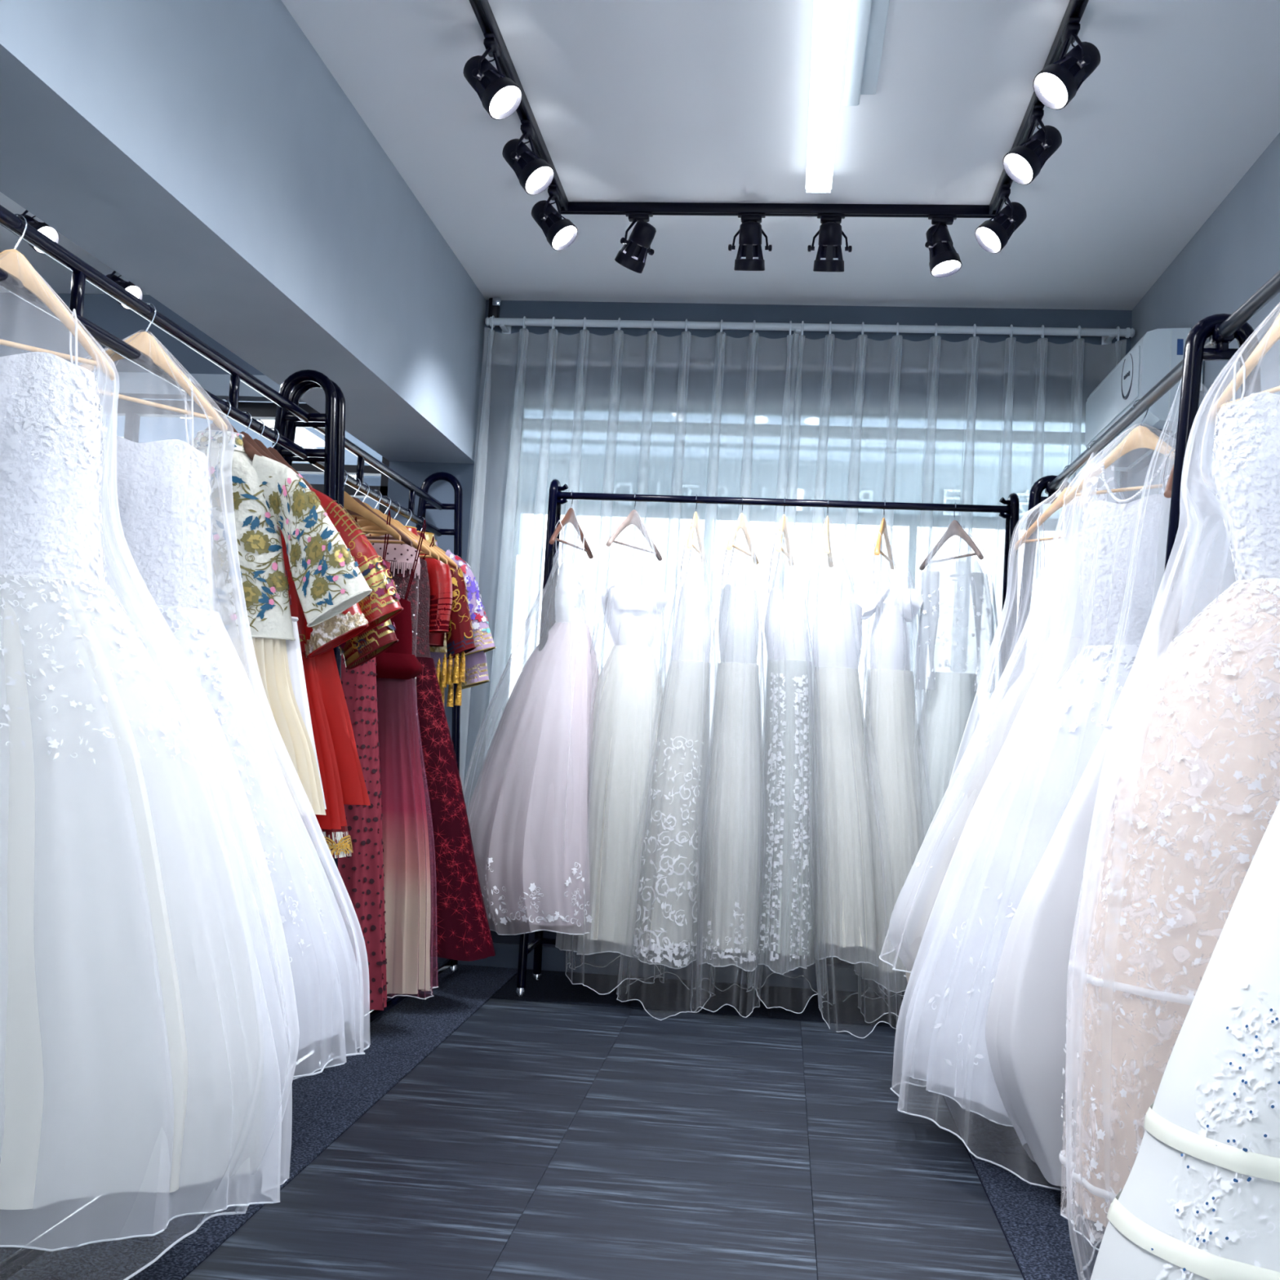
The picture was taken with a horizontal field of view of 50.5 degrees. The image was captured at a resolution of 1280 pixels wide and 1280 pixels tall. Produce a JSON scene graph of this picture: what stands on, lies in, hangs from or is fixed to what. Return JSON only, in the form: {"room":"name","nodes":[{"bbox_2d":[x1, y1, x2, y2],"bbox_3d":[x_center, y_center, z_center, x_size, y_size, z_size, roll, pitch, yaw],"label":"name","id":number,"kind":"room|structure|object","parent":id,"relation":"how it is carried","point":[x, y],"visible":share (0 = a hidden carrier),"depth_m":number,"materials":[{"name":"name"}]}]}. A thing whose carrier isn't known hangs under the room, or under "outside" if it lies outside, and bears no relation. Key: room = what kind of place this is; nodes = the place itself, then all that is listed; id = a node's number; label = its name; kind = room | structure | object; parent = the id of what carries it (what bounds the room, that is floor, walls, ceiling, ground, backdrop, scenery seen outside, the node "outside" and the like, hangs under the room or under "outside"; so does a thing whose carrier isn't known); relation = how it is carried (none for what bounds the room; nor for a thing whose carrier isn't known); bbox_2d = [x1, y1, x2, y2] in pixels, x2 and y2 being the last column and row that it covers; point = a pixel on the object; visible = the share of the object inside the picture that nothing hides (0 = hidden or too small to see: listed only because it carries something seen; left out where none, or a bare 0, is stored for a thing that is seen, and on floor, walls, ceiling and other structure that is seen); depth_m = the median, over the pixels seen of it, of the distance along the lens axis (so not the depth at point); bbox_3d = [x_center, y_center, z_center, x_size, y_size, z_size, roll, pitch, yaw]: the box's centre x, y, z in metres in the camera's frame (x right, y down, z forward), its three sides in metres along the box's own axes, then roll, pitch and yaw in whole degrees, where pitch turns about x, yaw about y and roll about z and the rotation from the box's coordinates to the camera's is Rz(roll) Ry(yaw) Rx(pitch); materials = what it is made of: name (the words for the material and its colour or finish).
{"room":"bridal shop","nodes":[
{"label":"bridal shop","id":0,"kind":"room"},
{"bbox_2d":[0,292,1132,967],"bbox_3d":[-0.977,-0.063,5.981,5.980,2.880,0.160,2,-4,6],"label":"wall","id":1,"kind":"structure","parent":0,"point":[22,322],"depth_m":5.85,"materials":[{"name":"blue"}]},
{"bbox_2d":[91,371,304,402],"bbox_3d":[-2.153,-1.132,6.051,2.140,0.095,0.090,2,-4,6],"label":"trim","id":2,"kind":"structure","parent":1,"relation":"attached to","point":[134,384],"depth_m":6.00,"materials":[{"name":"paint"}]},
{"bbox_2d":[0,0,485,463],"bbox_3d":[-1.299,-1.408,2.020,0.390,0.727,7.950,2,-4,6],"label":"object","id":3,"kind":"structure","parent":1,"relation":"attached to","point":[205,153],"depth_m":3.48,"materials":[{"name":"paint"}]},
{"bbox_2d":[98,398,389,514],"bbox_3d":[-2.204,0.121,6.066,2.140,2.405,0.060,2,-4,6],"label":"window","id":4,"kind":"structure","parent":1,"relation":"in","point":[132,411],"depth_m":6.09,"materials":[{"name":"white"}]},
{"bbox_2d":[430,942,911,995],"bbox_3d":[0.336,1.376,5.656,3.100,0.100,0.020,2,-4,6],"label":"baseboard","id":5,"kind":"structure","parent":1,"relation":"attached to","point":[840,978],"depth_m":5.65,"materials":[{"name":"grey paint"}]},
{"bbox_2d":[494,400,1115,733],"bbox_3d":[0.670,0.072,5.795,2.575,2.150,0.050,2,-4,6],"label":"window","id":6,"kind":"structure","parent":1,"relation":"in","point":[912,521],"depth_m":5.84,"materials":[{"name":"grey"}]},
{"bbox_2d":[484,316,1134,350],"bbox_3d":[0.685,-1.309,5.756,2.717,0.080,0.111,2,-4,6],"label":"curtain rod","id":7,"kind":"object","parent":1,"relation":"attached to","point":[1108,335],"visible":0.97,"depth_m":5.71,"materials":[{"name":"white"}]},
{"bbox_2d":[459,315,795,790],"bbox_3d":[-0.088,-0.122,5.712,1.392,2.513,0.092,2,-4,6],"label":"sheer curtain","id":8,"kind":"object","parent":7,"relation":"hanging from","point":[490,361],"visible":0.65,"depth_m":5.75,"materials":[{"name":"white fabric"}]},
{"bbox_2d":[778,320,1121,726],"bbox_3d":[1.230,-0.066,5.571,1.415,2.513,0.090,2,-4,6],"label":"sheer curtain","id":9,"kind":"object","parent":7,"relation":"hanging from","point":[920,558],"visible":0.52,"depth_m":5.61,"materials":[{"name":"white fabric"}]},
{"bbox_2d":[182,986,1025,1279],"bbox_3d":[-1.415,1.154,1.908,6.080,0.100,8.050,2,-4,6],"label":"floor","id":10,"kind":"structure","parent":0,"point":[537,1140],"depth_m":3.25,"materials":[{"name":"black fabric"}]},
{"bbox_2d":[0,962,517,1279],"bbox_3d":[-1.567,1.164,2.971,1.551,0.007,5.728,2,-4,6],"label":"carpet","id":11,"kind":"object","parent":10,"relation":"on","point":[326,1104],"visible":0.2,"depth_m":2.98,"materials":[{"name":"grey carpet"}]},
{"bbox_2d":[0,204,337,1279],"bbox_3d":[-1.153,0.151,3.108,0.378,2.078,1.948,2,-4,6],"label":"rack","id":12,"kind":"object","parent":11,"relation":"on","point":[286,410],"visible":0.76,"depth_m":3.09,"materials":[{"name":"black metal"}]},
{"bbox_2d":[0,213,115,380],"bbox_3d":[-1.177,-0.664,2.544,0.041,0.277,0.400,-1,-5,44],"label":"clothes hanger","id":13,"kind":"object","parent":12,"relation":"hanging from","point":[13,263],"visible":0.84,"depth_m":2.58,"materials":[{"name":"beige wood"}]},
{"bbox_2d":[0,308,292,1251],"bbox_3d":[-1.231,0.165,2.495,1.257,1.639,0.746,3,-4,-2],"label":"gown","id":14,"kind":"object","parent":13,"relation":"hanging from","point":[138,1053],"visible":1,"depth_m":2.33,"materials":[{"name":"white fabric"}]},
{"bbox_2d":[0,252,299,1279],"bbox_3d":[-1.225,0.170,2.488,1.251,1.797,0.778,3,-4,-2],"label":"garment cover","id":15,"kind":"object","parent":13,"relation":"hanging from","point":[215,737],"visible":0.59,"depth_m":2.54,"materials":[{"name":"plastic"}]},
{"bbox_2d":[78,302,227,432],"bbox_3d":[-1.122,-0.638,3.071,0.042,0.257,0.430,0,-5,39],"label":"clothes hanger","id":16,"kind":"object","parent":12,"relation":"hanging from","point":[144,341],"visible":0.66,"depth_m":3.10,"materials":[{"name":"beige wood"}]},
{"bbox_2d":[79,330,369,1079],"bbox_3d":[-1.128,0.141,3.257,1.053,1.654,1.005,2,-4,6],"label":"garment cover","id":17,"kind":"object","parent":16,"relation":"hanging from","point":[275,735],"visible":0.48,"depth_m":3.16,"materials":[{"name":"plastic"}]},
{"bbox_2d":[90,356,364,1081],"bbox_3d":[-1.128,0.180,3.254,0.964,1.574,0.988,1,-4,27],"label":"gown","id":18,"kind":"object","parent":16,"relation":"hanging from","point":[159,487],"visible":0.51,"depth_m":3.00,"materials":[{"name":"white fabric"}]},
{"bbox_2d":[188,398,262,458],"bbox_3d":[-1.083,-0.516,3.496,0.340,0.219,0.031,2,-4,6],"label":"clothes hanger","id":19,"kind":"object","parent":12,"relation":"hanging from","point":[249,449],"visible":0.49,"depth_m":3.50,"materials":[{"name":"brown wood"}]},
{"bbox_2d":[193,430,372,640],"bbox_3d":[-1.095,-0.271,3.484,0.848,0.525,0.166,3,-4,3],"label":"jacket","id":20,"kind":"object","parent":19,"relation":"hanging from","point":[265,497],"visible":0.62,"depth_m":3.42,"materials":[{"name":"white fabric"}]},
{"bbox_2d":[246,418,280,462],"bbox_3d":[-1.060,-0.497,3.724,0.340,0.225,0.031,2,-4,6],"label":"clothes hanger","id":21,"kind":"object","parent":12,"relation":"hanging from","point":[260,443],"visible":0.23,"depth_m":3.73,"materials":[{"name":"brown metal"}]},
{"bbox_2d":[308,486,403,638],"bbox_3d":[-1.073,-0.219,3.716,0.884,0.462,0.149,2,-4,6],"label":"jacket","id":22,"kind":"object","parent":21,"relation":"hanging from","point":[382,604],"visible":0.21,"depth_m":3.65,"materials":[{"name":"red fabric"}]},
{"bbox_2d":[226,629,325,814],"bbox_3d":[-1.023,0.171,3.449,0.498,0.519,0.266,2,-4,6],"label":"skirt","id":23,"kind":"object","parent":12,"relation":"hanging from","point":[271,654],"visible":0.2,"depth_m":3.40,"materials":[{"name":"beige fabric"}]},
{"bbox_2d":[267,427,314,488],"bbox_3d":[-1.048,-0.490,3.833,0.340,0.225,0.031,2,-4,6],"label":"clothes hanger","id":24,"kind":"object","parent":12,"relation":"hanging from","point":[273,451],"visible":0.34,"depth_m":3.83,"materials":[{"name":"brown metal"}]},
{"bbox_2d":[338,618,398,670],"bbox_3d":[-1.063,-0.181,3.823,0.804,0.514,0.148,2,-4,6],"label":"jacket","id":25,"kind":"object","parent":24,"relation":"hanging from","point":[361,649],"visible":0.11,"depth_m":3.74,"materials":[{"name":"red fabric"}]},
{"bbox_2d":[300,652,346,829],"bbox_3d":[-1.006,0.215,3.606,0.491,0.544,0.260,2,-4,6],"label":"skirt","id":26,"kind":"object","parent":12,"relation":"hanging from","point":[335,818],"visible":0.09,"depth_m":3.57,"materials":[{"name":"red fabric"}]},
{"bbox_2d":[280,530,368,658],"bbox_3d":[-1.082,-0.204,3.625,0.754,0.494,0.144,2,-4,6],"label":"jacket","id":27,"kind":"object","parent":12,"relation":"hanging from","point":[318,639],"visible":0.14,"depth_m":3.56,"materials":[{"name":"red fabric"}]},
{"bbox_2d":[314,648,370,805],"bbox_3d":[-0.951,0.196,3.704,0.466,0.489,0.200,2,-4,6],"label":"skirt","id":28,"kind":"object","parent":12,"relation":"hanging from","point":[354,792],"visible":0.16,"depth_m":3.67,"materials":[{"name":"red fabric"}]},
{"bbox_2d":[282,379,462,1063],"bbox_3d":[-0.966,0.273,4.904,0.378,2.078,1.588,2,-4,6],"label":"rack","id":29,"kind":"object","parent":11,"relation":"on","point":[342,443],"visible":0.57,"depth_m":4.74,"materials":[{"name":"black metal"}]},
{"bbox_2d":[343,470,400,541],"bbox_3d":[-0.986,-0.445,4.438,0.430,0.232,0.031,2,-4,6],"label":"clothes hanger","id":30,"kind":"object","parent":29,"relation":"hanging from","point":[349,503],"visible":0.42,"depth_m":4.42,"materials":[{"name":"beige wood"}]},
{"bbox_2d":[337,510,391,1012],"bbox_3d":[-0.970,0.369,4.390,0.424,1.603,0.245,2,-4,6],"label":"dress","id":31,"kind":"object","parent":30,"relation":"hanging from","point":[362,873],"visible":0.35,"depth_m":4.31,"materials":[{"name":"red fabric"}]},
{"bbox_2d":[349,482,420,550],"bbox_3d":[-0.961,-0.429,4.676,0.430,0.232,0.031,2,-4,6],"label":"clothes hanger","id":32,"kind":"object","parent":29,"relation":"hanging from","point":[415,545],"visible":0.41,"depth_m":4.66,"materials":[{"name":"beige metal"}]},
{"bbox_2d":[354,516,438,999],"bbox_3d":[-0.851,0.379,4.559,0.437,1.589,0.244,2,-4,6],"label":"dress","id":33,"kind":"object","parent":32,"relation":"hanging from","point":[408,909],"visible":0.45,"depth_m":4.48,"materials":[{"name":"red fabric"}]},
{"bbox_2d":[355,489,431,555],"bbox_3d":[-0.946,-0.420,4.815,0.430,0.232,0.031,2,-4,6],"label":"clothes hanger","id":34,"kind":"object","parent":29,"relation":"hanging from","point":[362,523],"visible":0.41,"depth_m":4.82,"materials":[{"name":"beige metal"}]},
{"bbox_2d":[368,534,421,735],"bbox_3d":[-0.942,0.369,4.727,0.489,1.490,0.212,2,-4,6],"label":"dress","id":35,"kind":"object","parent":34,"relation":"hanging from","point":[401,557],"visible":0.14,"depth_m":4.72,"materials":[{"name":"pink fabric"}]},
{"bbox_2d":[365,501,447,564],"bbox_3d":[-0.921,-0.403,5.053,0.430,0.232,0.031,2,-4,6],"label":"clothes hanger","id":36,"kind":"object","parent":29,"relation":"hanging from","point":[442,558],"visible":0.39,"depth_m":5.04,"materials":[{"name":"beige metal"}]},
{"bbox_2d":[368,533,495,960],"bbox_3d":[-0.870,0.372,4.983,0.770,1.523,0.403,2,-4,9],"label":"dress","id":37,"kind":"object","parent":36,"relation":"hanging from","point":[460,929],"visible":0.39,"depth_m":4.87,"materials":[{"name":"red fabric"}]},
{"bbox_2d":[405,507,457,569],"bbox_3d":[-0.905,-0.393,5.212,0.430,0.232,0.031,2,-4,6],"label":"clothes hanger","id":38,"kind":"object","parent":29,"relation":"hanging from","point":[451,562],"visible":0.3,"depth_m":5.18,"materials":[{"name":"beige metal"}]},
{"bbox_2d":[404,525,452,633],"bbox_3d":[-0.919,-0.230,5.152,0.429,0.400,0.148,2,-4,6],"label":"jacket","id":39,"kind":"object","parent":38,"relation":"hanging from","point":[439,573],"visible":0.23,"depth_m":5.09,"materials":[{"name":"red fabric"}]},
{"bbox_2d":[417,530,475,706],"bbox_3d":[-0.913,-0.083,5.262,0.575,0.677,0.148,2,-4,6],"label":"jacket","id":40,"kind":"object","parent":38,"relation":"hanging from","point":[460,637],"visible":0.25,"depth_m":5.20,"materials":[{"name":"red fabric"}]},
{"bbox_2d":[419,516,445,553],"bbox_3d":[-0.884,-0.379,5.410,0.430,0.232,0.031,2,-4,6],"label":"clothes hanger","id":41,"kind":"object","parent":29,"relation":"hanging from","point":[436,546],"visible":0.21,"depth_m":5.40,"materials":[{"name":"beige wood"}]},
{"bbox_2d":[424,532,496,658],"bbox_3d":[-0.893,-0.179,5.407,0.674,0.495,0.148,2,-4,6],"label":"jacket","id":42,"kind":"object","parent":41,"relation":"hanging from","point":[483,640],"visible":0.21,"depth_m":5.34,"materials":[{"name":"purple fabric"}]},
{"bbox_2d":[490,968,906,1027],"bbox_3d":[0.248,1.402,5.337,1.563,0.007,0.626,2,-4,6],"label":"carpet","id":43,"kind":"object","parent":10,"relation":"on","point":[554,987],"visible":0.77,"depth_m":5.29,"materials":[{"name":"carpet"}]},
{"bbox_2d":[515,479,1019,996],"bbox_3d":[0.507,0.399,5.311,1.838,2.023,0.388,2,-4,6],"label":"rack","id":44,"kind":"object","parent":43,"relation":"on","point":[1011,510],"visible":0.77,"depth_m":5.34,"materials":[{"name":"black metal"}]},
{"bbox_2d":[466,520,599,934],"bbox_3d":[-0.369,0.324,5.342,0.604,1.594,0.609,5,-4,-26],"label":"gown","id":45,"kind":"object","parent":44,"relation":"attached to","point":[528,811],"visible":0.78,"depth_m":5.14,"materials":[{"name":"white fabric"}]},
{"bbox_2d":[555,584,667,958],"bbox_3d":[-0.067,0.499,5.344,0.450,1.426,0.513,2,-4,6],"label":"gown","id":46,"kind":"object","parent":44,"relation":"hanging from","point":[624,740],"visible":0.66,"depth_m":5.19,"materials":[{"name":"white fabric"}]},
{"bbox_2d":[686,493,706,563],"bbox_3d":[0.228,-0.456,5.398,0.031,0.249,0.430,2,-4,10],"label":"clothes hanger","id":47,"kind":"object","parent":44,"relation":"hanging from","point":[695,523],"visible":0.94,"depth_m":5.38,"materials":[{"name":"beige wood"}]},
{"bbox_2d":[625,524,711,968],"bbox_3d":[0.142,0.389,5.293,0.317,1.679,0.522,2,-4,6],"label":"gown","id":48,"kind":"object","parent":47,"relation":"hanging from","point":[668,908],"visible":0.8,"depth_m":5.15,"materials":[{"name":"white fabric"}]},
{"bbox_2d":[726,495,759,564],"bbox_3d":[0.410,-0.448,5.377,0.031,0.249,0.430,2,-4,19],"label":"clothes hanger","id":49,"kind":"object","parent":44,"relation":"hanging from","point":[740,523],"visible":0.96,"depth_m":5.37,"materials":[{"name":"beige wood"}]},
{"bbox_2d":[697,525,764,971],"bbox_3d":[0.382,0.392,5.230,0.268,1.669,0.555,2,-4,9],"label":"gown","id":50,"kind":"object","parent":49,"relation":"hanging from","point":[731,898],"visible":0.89,"depth_m":5.12,"materials":[{"name":"white fabric"}]},
{"bbox_2d":[775,497,794,566],"bbox_3d":[0.574,-0.441,5.361,0.031,0.249,0.430,2,-4,13],"label":"clothes hanger","id":51,"kind":"object","parent":44,"relation":"hanging from","point":[783,526],"visible":0.97,"depth_m":5.35,"materials":[{"name":"beige wood"}]},
{"bbox_2d":[751,527,818,974],"bbox_3d":[0.589,0.403,5.245,0.267,1.669,0.525,2,-4,9],"label":"gown","id":52,"kind":"object","parent":51,"relation":"hanging from","point":[787,874],"visible":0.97,"depth_m":5.13,"materials":[{"name":"white"}]},
{"bbox_2d":[810,600,879,966],"bbox_3d":[0.807,0.530,5.208,0.334,1.350,0.520,2,-4,6],"label":"gown","id":53,"kind":"object","parent":44,"relation":"hanging from","point":[845,907],"visible":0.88,"depth_m":5.10,"materials":[{"name":"white fabric"}]},
{"bbox_2d":[874,500,896,569],"bbox_3d":[0.962,-0.425,5.318,0.031,0.249,0.430,2,-4,19],"label":"clothes hanger","id":54,"kind":"object","parent":44,"relation":"hanging from","point":[883,529],"visible":0.96,"depth_m":5.31,"materials":[{"name":"beige wood"}]},
{"bbox_2d":[853,530,924,993],"bbox_3d":[1.019,0.442,5.213,0.377,1.709,0.495,1,-4,30],"label":"gown","id":55,"kind":"object","parent":54,"relation":"hanging from","point":[890,690],"visible":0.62,"depth_m":5.11,"materials":[{"name":"white"}]},
{"bbox_2d":[919,502,983,570],"bbox_3d":[1.217,-0.414,5.290,0.034,0.249,0.430,4,-4,-19],"label":"clothes hanger","id":56,"kind":"object","parent":44,"relation":"hanging from","point":[954,528],"visible":1,"depth_m":5.28,"materials":[{"name":"beige wood"}]},
{"bbox_2d":[876,552,995,986],"bbox_3d":[1.155,0.481,5.225,0.425,1.645,0.498,2,-4,6],"label":"gown","id":57,"kind":"object","parent":56,"relation":"hanging from","point":[954,641],"visible":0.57,"depth_m":5.18,"materials":[{"name":"white"}]},
{"bbox_2d":[898,995,1104,1279],"bbox_3d":[1.181,1.281,2.677,0.840,0.007,5.728,2,-4,6],"label":"carpet","id":58,"kind":"object","parent":10,"relation":"on","point":[1029,1217],"visible":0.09,"depth_m":3.12,"materials":[{"name":"carpet"}]},
{"bbox_2d":[1010,269,1279,1231],"bbox_3d":[1.232,0.287,2.921,0.401,2.018,3.838,2,-4,6],"label":"rack","id":59,"kind":"object","parent":58,"relation":"on","point":[1209,339],"visible":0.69,"depth_m":2.97,"materials":[{"name":"black metal"}]},
{"bbox_2d":[1013,465,1083,550],"bbox_3d":[1.436,-0.453,4.555,0.041,0.272,0.430,5,-4,-32],"label":"clothes hanger","id":60,"kind":"object","parent":59,"relation":"hanging from","point":[1057,504],"visible":0.49,"depth_m":4.61,"materials":[{"name":"beige wood"}]},
{"bbox_2d":[973,512,1053,778],"bbox_3d":[1.396,0.364,4.505,0.956,1.614,0.559,0,-5,38],"label":"gown","id":61,"kind":"object","parent":60,"relation":"hanging from","point":[1040,626],"visible":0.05,"depth_m":4.52,"materials":[{"name":"white"}]},
{"bbox_2d":[985,448,1238,1187],"bbox_3d":[1.231,0.428,3.181,0.772,1.724,0.448,2,-4,6],"label":"gown","id":62,"kind":"object","parent":59,"relation":"hanging from","point":[1027,1035],"visible":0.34,"depth_m":3.11,"materials":[{"name":"white fabric"}]},
{"bbox_2d":[1062,399,1216,505],"bbox_3d":[1.341,-0.515,3.651,0.039,0.272,0.430,6,-5,-41],"label":"clothes hanger","id":63,"kind":"object","parent":59,"relation":"hanging from","point":[1140,437],"visible":0.76,"depth_m":3.66,"materials":[{"name":"beige wood"}]},
{"bbox_2d":[901,453,1195,1126],"bbox_3d":[1.240,0.357,3.590,1.017,1.698,1.055,2,-4,10],"label":"gown","id":64,"kind":"object","parent":63,"relation":"hanging from","point":[947,1044],"visible":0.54,"depth_m":3.54,"materials":[{"name":"white fabric"}]},
{"bbox_2d":[889,423,1211,1192],"bbox_3d":[1.228,0.358,3.590,1.029,1.892,1.112,2,-4,6],"label":"garment cover","id":65,"kind":"object","parent":63,"relation":"hanging from","point":[962,855],"visible":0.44,"depth_m":3.72,"materials":[{"name":"plastic"}]},
{"bbox_2d":[1205,313,1279,422],"bbox_3d":[1.228,-0.587,2.552,0.044,0.277,0.430,4,-4,-15],"label":"clothes hanger","id":66,"kind":"object","parent":59,"relation":"hanging from","point":[1272,336],"visible":0.93,"depth_m":2.65,"materials":[{"name":"beige wood"}]},
{"bbox_2d":[1058,351,1279,1250],"bbox_3d":[1.185,0.267,2.497,0.730,1.674,0.577,3,-4,-2],"label":"gown","id":67,"kind":"object","parent":66,"relation":"hanging from","point":[1196,796],"visible":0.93,"depth_m":2.41,"materials":[{"name":"white fabric"}]},
{"bbox_2d":[1066,305,1279,1279],"bbox_3d":[1.181,0.281,2.497,0.744,1.871,0.573,2,-4,10],"label":"garment cover","id":68,"kind":"object","parent":66,"relation":"hanging from","point":[1103,778],"visible":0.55,"depth_m":2.57,"materials":[{"name":"plastic"}]},
{"bbox_3d":[1.195,-0.641,1.926,0.430,0.252,0.031,2,-4,6],"label":"clothes hanger","id":69,"kind":"object","parent":59,"relation":"hanging from","visible":0},
{"bbox_2d":[1090,800,1279,1279],"bbox_3d":[1.095,0.248,1.880,0.944,1.744,0.600,2,-4,6],"label":"gown","id":70,"kind":"object","parent":69,"relation":"hanging from","point":[1199,1199],"visible":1,"depth_m":1.81,"materials":[{"name":"white fabric"}]},
{"bbox_2d":[0,0,1279,310],"bbox_3d":[-1.238,-1.822,2.143,6.130,0.120,8.150,2,-4,6],"label":"ceiling","id":71,"kind":"structure","parent":0,"point":[629,100],"depth_m":4.15,"materials":[{"name":"white paint"}]},
{"bbox_2d":[468,0,568,210],"bbox_3d":[-0.457,-1.653,2.992,0.034,0.034,3.620,2,-4,6],"label":"track","id":72,"kind":"object","parent":71,"relation":"attached to","point":[482,9],"visible":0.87,"depth_m":3.83,"materials":[{"name":"black"}]},
{"bbox_2d":[462,32,522,119],"bbox_3d":[-0.391,-1.488,3.609,0.165,0.210,0.147,2,-4,6],"label":"track spotlight","id":73,"kind":"object","parent":72,"relation":"attached to","point":[499,95],"visible":1,"depth_m":3.58,"materials":[{"name":"black"}]},
{"bbox_2d":[502,120,554,195],"bbox_3d":[-0.339,-1.454,4.115,0.165,0.210,0.147,2,-4,6],"label":"track spotlight","id":74,"kind":"object","parent":72,"relation":"attached to","point":[535,175],"visible":1,"depth_m":4.09,"materials":[{"name":"black"}]},
{"bbox_2d":[531,183,577,250],"bbox_3d":[-0.289,-1.421,4.591,0.165,0.210,0.147,2,-4,6],"label":"track spotlight","id":75,"kind":"object","parent":72,"relation":"attached to","point":[560,233],"visible":0.99,"depth_m":4.57,"materials":[{"name":"black"}]},
{"bbox_2d":[560,201,995,217],"bbox_3d":[0.471,-1.498,4.729,1.521,0.034,0.034,2,-4,6],"label":"track","id":76,"kind":"object","parent":71,"relation":"attached to","point":[917,211],"visible":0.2,"depth_m":4.71,"materials":[{"name":"black"}]},
{"bbox_2d":[614,212,656,273],"bbox_3d":[-0.015,-1.396,4.779,0.146,0.211,0.141,2,-4,6],"label":"track spotlight","id":77,"kind":"object","parent":76,"relation":"attached to","point":[636,248],"visible":1,"depth_m":4.74,"materials":[{"name":"black"}]},
{"bbox_2d":[728,213,772,271],"bbox_3d":[0.389,-1.380,4.737,0.126,0.208,0.132,6,-5,-45],"label":"track spotlight","id":78,"kind":"object","parent":76,"relation":"attached to","point":[750,231],"visible":1,"depth_m":4.70,"materials":[{"name":"black"}]},
{"bbox_2d":[807,213,852,271],"bbox_3d":[0.662,-1.368,4.707,0.126,0.208,0.132,6,-5,-45],"label":"track spotlight","id":79,"kind":"object","parent":76,"relation":"attached to","point":[830,232],"visible":1,"depth_m":4.67,"materials":[{"name":"black"}]},
{"bbox_2d":[924,214,961,277],"bbox_3d":[1.039,-1.353,4.655,0.129,0.208,0.129,2,-4,6],"label":"track spotlight","id":80,"kind":"object","parent":76,"relation":"attached to","point":[944,260],"visible":1,"depth_m":4.64,"materials":[{"name":"black"}]},
{"bbox_2d":[805,0,848,193],"bbox_3d":[0.511,-1.540,3.740,0.084,0.070,1.420,2,-4,6],"label":"batten","id":81,"kind":"object","parent":71,"relation":"attached to","point":[829,16],"visible":1,"depth_m":3.72,"materials":[{"name":"white plastic"}]},
{"bbox_2d":[842,0,889,106],"bbox_3d":[0.554,-1.594,3.190,0.092,0.028,1.430,2,-4,6],"label":"light fixture","id":82,"kind":"object","parent":71,"relation":"attached to","point":[868,18],"depth_m":3.58,"materials":[{"name":"white plastic"}]},
{"bbox_2d":[989,0,1088,213],"bbox_3d":[1.020,-1.590,2.834,0.034,0.034,3.620,2,-4,6],"label":"track","id":83,"kind":"object","parent":71,"relation":"attached to","point":[1075,8],"visible":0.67,"depth_m":3.67,"materials":[{"name":"black"}]},
{"bbox_2d":[974,184,1026,253],"bbox_3d":[1.173,-1.360,4.414,0.165,0.210,0.146,2,-4,6],"label":"track spotlight","id":84,"kind":"object","parent":83,"relation":"attached to","point":[992,236],"visible":1,"depth_m":4.39,"materials":[{"name":"black"}]},
{"bbox_2d":[1002,104,1062,184],"bbox_3d":[1.115,-1.398,3.859,0.165,0.210,0.146,2,-4,6],"label":"track spotlight","id":85,"kind":"object","parent":83,"relation":"attached to","point":[1022,164],"visible":1,"depth_m":3.83,"materials":[{"name":"black"}]},
{"bbox_2d":[1033,17,1100,110],"bbox_3d":[1.067,-1.430,3.392,0.165,0.210,0.146,2,-4,6],"label":"track spotlight","id":86,"kind":"object","parent":83,"relation":"attached to","point":[1058,82],"visible":1,"depth_m":3.37,"materials":[{"name":"black"}]},
{"bbox_2d":[893,484,1106,991],"bbox_3d":[1.301,0.359,4.131,1.029,1.691,0.710,2,-4,13],"label":"gown","id":87,"kind":"object","parent":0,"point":[990,743],"visible":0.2,"depth_m":4.12,"materials":[{"name":"white"}]},
{"bbox_2d":[1126,132,1279,503],"bbox_3d":[1.659,-0.201,1.730,0.150,2.880,8.150,2,-4,6],"label":"wall","id":88,"kind":"structure","parent":0,"point":[1236,251],"depth_m":4.46,"materials":[{"name":"paint"}]},
{"bbox_2d":[1084,327,1204,472],"bbox_3d":[1.855,-0.873,5.055,0.222,0.342,0.862,2,-4,6],"label":"air conditioner","id":89,"kind":"object","parent":88,"relation":"attached to","point":[1160,350],"visible":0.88,"depth_m":4.74,"materials":[{"name":"white plastic"}]},
{"label":"outside","id":90,"kind":"structure","parent":0,"visible":0},
{"bbox_2d":[520,409,1101,519],"bbox_3d":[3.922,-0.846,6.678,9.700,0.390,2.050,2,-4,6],"label":"window","id":91,"kind":"structure","parent":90,"point":[766,451],"depth_m":7.81,"materials":[{"name":"glass"}]},
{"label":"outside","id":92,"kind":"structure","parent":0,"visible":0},
{"bbox_2d":[98,397,523,555],"bbox_3d":[-4.007,-1.012,7.767,6.300,0.500,2.550,2,-4,6],"label":"canopy","id":93,"kind":"object","parent":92,"point":[151,428],"visible":0.08,"depth_m":7.54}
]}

